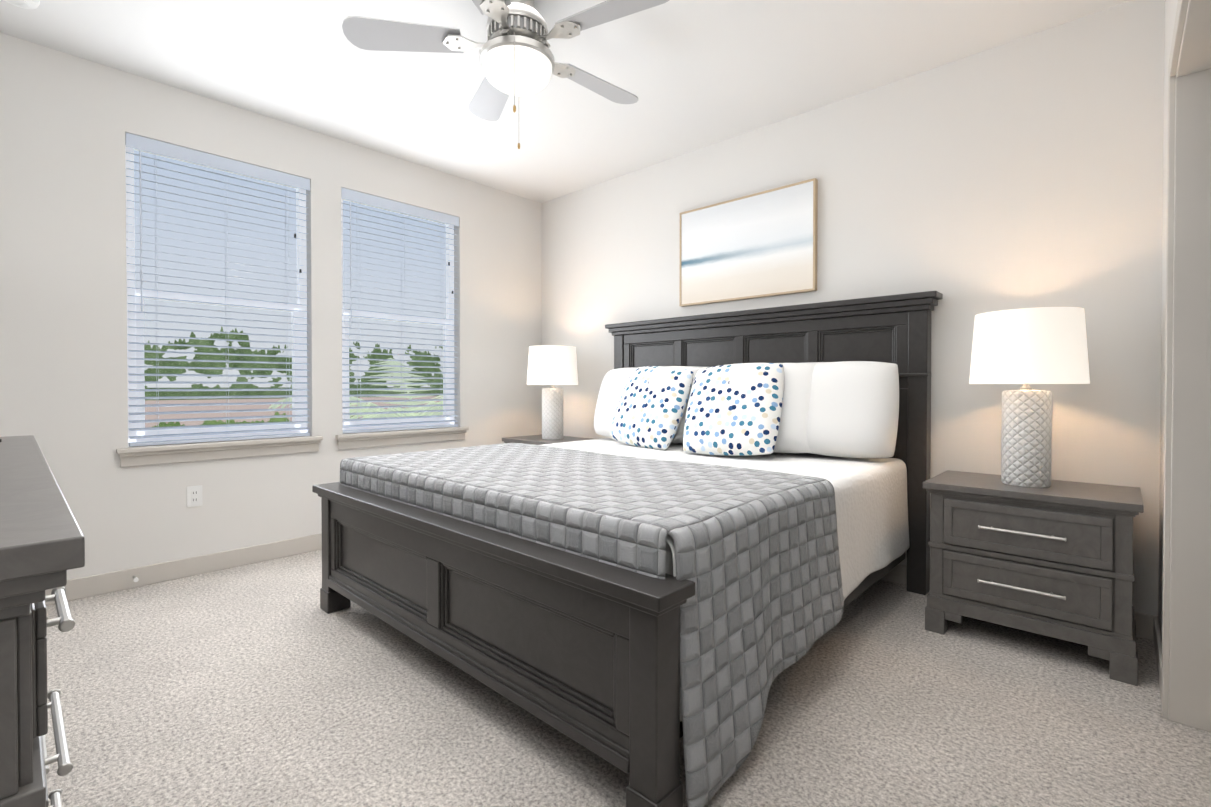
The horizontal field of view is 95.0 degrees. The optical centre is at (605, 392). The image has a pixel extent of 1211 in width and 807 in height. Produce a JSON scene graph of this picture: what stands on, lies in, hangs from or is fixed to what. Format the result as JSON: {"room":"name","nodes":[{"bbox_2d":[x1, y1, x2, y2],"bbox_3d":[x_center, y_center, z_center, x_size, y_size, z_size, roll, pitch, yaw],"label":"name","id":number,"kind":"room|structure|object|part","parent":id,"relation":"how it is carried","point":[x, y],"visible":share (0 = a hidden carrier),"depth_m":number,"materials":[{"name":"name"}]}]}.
{"room":"bedroom","nodes":[
{"label":"bedroom","id":0,"kind":"room"},
{"bbox_2d":[0,32,541,579],"bbox_3d":[-1.903,-0.334,3.741,0.150,2.740,4.020,1,1,43],"label":"wall","id":1,"kind":"structure","parent":0,"point":[68,122],"depth_m":3.03,"materials":[{"name":"white paint"}]},
{"bbox_2d":[45,533,321,605],"bbox_3d":[-1.842,0.984,3.699,0.018,0.105,3.660,1,1,43],"label":"baseboard","id":2,"kind":"structure","parent":1,"relation":"attached to","point":[83,587],"depth_m":3.12,"materials":[{"name":"grey wood"}]},
{"bbox_2d":[187,485,201,506],"bbox_3d":[-2.343,0.593,3.163,0.008,0.116,0.072,1,1,43],"label":"electrical outlet","id":3,"kind":"object","parent":1,"relation":"attached to","point":[194,495],"visible":1,"depth_m":3.16,"materials":[{"name":"white plastic"}]},
{"bbox_2d":[125,145,306,442],"bbox_3d":[-2.307,-0.534,3.353,0.054,1.700,0.917,1,1,43],"label":"window","id":4,"kind":"structure","parent":1,"relation":"in","point":[170,295],"depth_m":3.26,"materials":[{"name":"white plastic"}]},
{"bbox_2d":[125,133,309,446],"bbox_3d":[-2.252,-0.547,3.302,0.077,1.669,0.911,1,1,43],"label":"window blinds","id":5,"kind":"object","parent":4,"relation":"attached to","point":[139,143],"visible":0.96,"depth_m":3.25,"materials":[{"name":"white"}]},
{"bbox_2d":[116,436,322,466],"bbox_3d":[-2.241,0.341,3.302,0.133,0.100,1.017,1,1,43],"label":"sill","id":6,"kind":"structure","parent":1,"relation":"attached to","point":[129,456],"depth_m":3.21,"materials":[{"name":"grey wood"}]},
{"bbox_2d":[341,198,453,429],"bbox_3d":[-1.552,-0.543,4.165,0.054,1.700,0.915,1,1,43],"label":"window","id":7,"kind":"structure","parent":1,"relation":"in","point":[449,283],"depth_m":4.25,"materials":[{"name":"white plastic"}]},
{"bbox_2d":[341,187,458,433],"bbox_3d":[-1.497,-0.556,4.114,0.077,1.669,0.909,1,1,43],"label":"window blinds","id":8,"kind":"object","parent":7,"relation":"attached to","point":[369,199],"visible":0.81,"depth_m":4.07,"materials":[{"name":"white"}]},
{"bbox_2d":[335,427,468,449],"bbox_3d":[-1.486,0.332,4.114,0.133,0.100,1.015,1,1,43],"label":"sill","id":9,"kind":"structure","parent":1,"relation":"attached to","point":[371,439],"depth_m":4.03,"materials":[{"name":"grey wood"}]},
{"bbox_2d":[0,0,1130,202],"bbox_3d":[-0.058,-1.735,2.009,5.190,0.100,4.020,1,1,43],"label":"ceiling","id":10,"kind":"structure","parent":0,"point":[692,75],"depth_m":2.86,"materials":[{"name":"white paint"}]},
{"bbox_2d":[4,0,39,8],"bbox_3d":[-2.486,-1.669,2.343,0.136,0.039,0.136,1,1,43],"label":"smoke detector","id":11,"kind":"object","parent":10,"relation":"attached to","point":[29,4],"visible":1,"depth_m":2.36,"materials":[{"name":"white plastic"}]},
{"bbox_2d":[342,0,668,148],"bbox_3d":[-0.338,-1.404,2.419,1.366,0.570,1.333,1,1,43],"label":"fan","id":12,"kind":"object","parent":10,"relation":"hanging from","point":[516,57],"visible":1,"depth_m":2.31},
{"bbox_2d":[45,549,1210,806],"bbox_3d":[-0.058,1.105,2.041,5.190,0.100,4.020,1,1,43],"label":"floor","id":13,"kind":"structure","parent":0,"point":[267,683],"depth_m":1.79,"materials":[{"name":"carpet"}]},
{"bbox_2d":[0,435,84,806],"bbox_3d":[-1.227,0.600,0.916,1.592,0.935,0.449,1,1,43],"label":"dresser","id":14,"kind":"object","parent":13,"relation":"on","point":[42,543],"visible":1,"depth_m":0.53,"materials":[{"name":"grey wood"}]},
{"bbox_2d":[502,435,592,444],"bbox_3d":[-0.441,0.701,4.466,0.700,0.655,0.491,1,1,43],"label":"nightstand","id":15,"kind":"object","parent":13,"relation":"on","point":[535,439],"visible":0.02,"depth_m":4.39,"materials":[{"name":"grey wood"}]},
{"bbox_2d":[527,345,577,439],"bbox_3d":[-0.426,0.005,4.460,0.412,0.735,0.412,1,1,43],"label":"lamp","id":16,"kind":"object","parent":15,"relation":"on","point":[552,365],"visible":1,"depth_m":4.33,"materials":[{"name":"ceramic"}]},
{"bbox_2d":[312,291,942,806],"bbox_3d":[0.132,0.269,2.802,2.260,1.555,2.293,1,1,43],"label":"bed","id":17,"kind":"object","parent":13,"relation":"on","point":[714,535],"visible":1,"depth_m":1.98,"materials":[{"name":"grey fabric"}]},
{"bbox_2d":[347,443,843,806],"bbox_3d":[-0.214,0.673,2.425,2.147,0.713,1.027,1,1,43],"label":"blanket","id":18,"kind":"object","parent":17,"relation":"on","point":[754,553],"depth_m":1.71,"materials":[{"name":"grey fabric"}]},
{"bbox_3d":[0.145,0.588,2.819,1.900,0.453,2.065,1,1,43],"label":"mattress","id":19,"kind":"part","parent":17,"relation":"part of","materials":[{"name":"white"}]},
{"bbox_2d":[923,470,1143,685],"bbox_3d":[1.807,0.724,2.376,0.700,0.655,0.491,1,1,43],"label":"nightstand","id":20,"kind":"object","parent":13,"relation":"on","point":[1055,559],"visible":1,"depth_m":2.19,"materials":[{"name":"grey wood"}]},
{"bbox_2d":[969,307,1089,487],"bbox_3d":[1.808,0.028,2.383,0.412,0.735,0.412,1,1,43],"label":"lamp","id":21,"kind":"object","parent":20,"relation":"on","point":[1025,347],"visible":1,"depth_m":2.30,"materials":[{"name":"ceramic"}]},
{"bbox_2d":[541,0,1164,615],"bbox_3d":[1.315,-0.330,3.391,5.040,2.740,0.150,1,1,43],"label":"wall","id":22,"kind":"structure","parent":0,"point":[1021,172],"depth_m":2.78,"materials":[{"name":"white paint"}]},
{"bbox_2d":[679,178,817,306],"bbox_3d":[0.898,-0.943,3.639,0.977,0.664,0.036,1,1,43],"label":"picture","id":23,"kind":"object","parent":22,"relation":"attached to","point":[759,245],"visible":1,"depth_m":3.58,"materials":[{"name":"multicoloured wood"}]},
{"bbox_2d":[880,564,1148,637],"bbox_3d":[0.873,0.984,3.702,3.990,0.105,0.018,1,1,43],"label":"baseboard","id":24,"kind":"structure","parent":22,"relation":"attached to","point":[1147,626],"depth_m":3.00,"materials":[{"name":"grey wood"}]},
{"bbox_2d":[1158,0,1177,637],"bbox_3d":[1.128,-0.303,0.922,0.150,2.740,3.720,1,1,43],"label":"wall","id":25,"kind":"structure","parent":0,"point":[1170,9],"depth_m":2.21,"materials":[{"name":"white paint"}]},
{"bbox_2d":[1145,614,1161,696],"bbox_3d":[2.090,1.002,2.091,0.014,0.105,0.660,1,1,43],"label":"baseboard","id":26,"kind":"structure","parent":25,"relation":"attached to","point":[1154,634],"depth_m":2.19,"materials":[{"name":"grey wood"}]},
{"bbox_2d":[1161,0,1210,732],"bbox_3d":[1.296,-0.002,1.117,0.166,2.135,1.820,1,1,43],"label":"door frame","id":27,"kind":"structure","parent":25,"relation":"attached to","point":[1186,651],"depth_m":1.75,"materials":[{"name":"grey"}]},
{"label":"outside","id":28,"kind":"structure","parent":0,"visible":0},
{"bbox_2d":[134,150,445,427],"bbox_3d":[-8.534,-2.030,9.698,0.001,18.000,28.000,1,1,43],"label":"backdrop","id":29,"kind":"structure","parent":28,"point":[222,257],"depth_m":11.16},
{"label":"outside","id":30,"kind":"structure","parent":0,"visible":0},
{"bbox_2d":[268,358,442,418],"bbox_3d":[-2.112,3.244,6.384,2.928,7.526,3.022,1,1,43],"label":"palm tree","id":31,"kind":"object","parent":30,"point":[273,406],"depth_m":6.49,"materials":[{"name":"green plant"}]}
]}

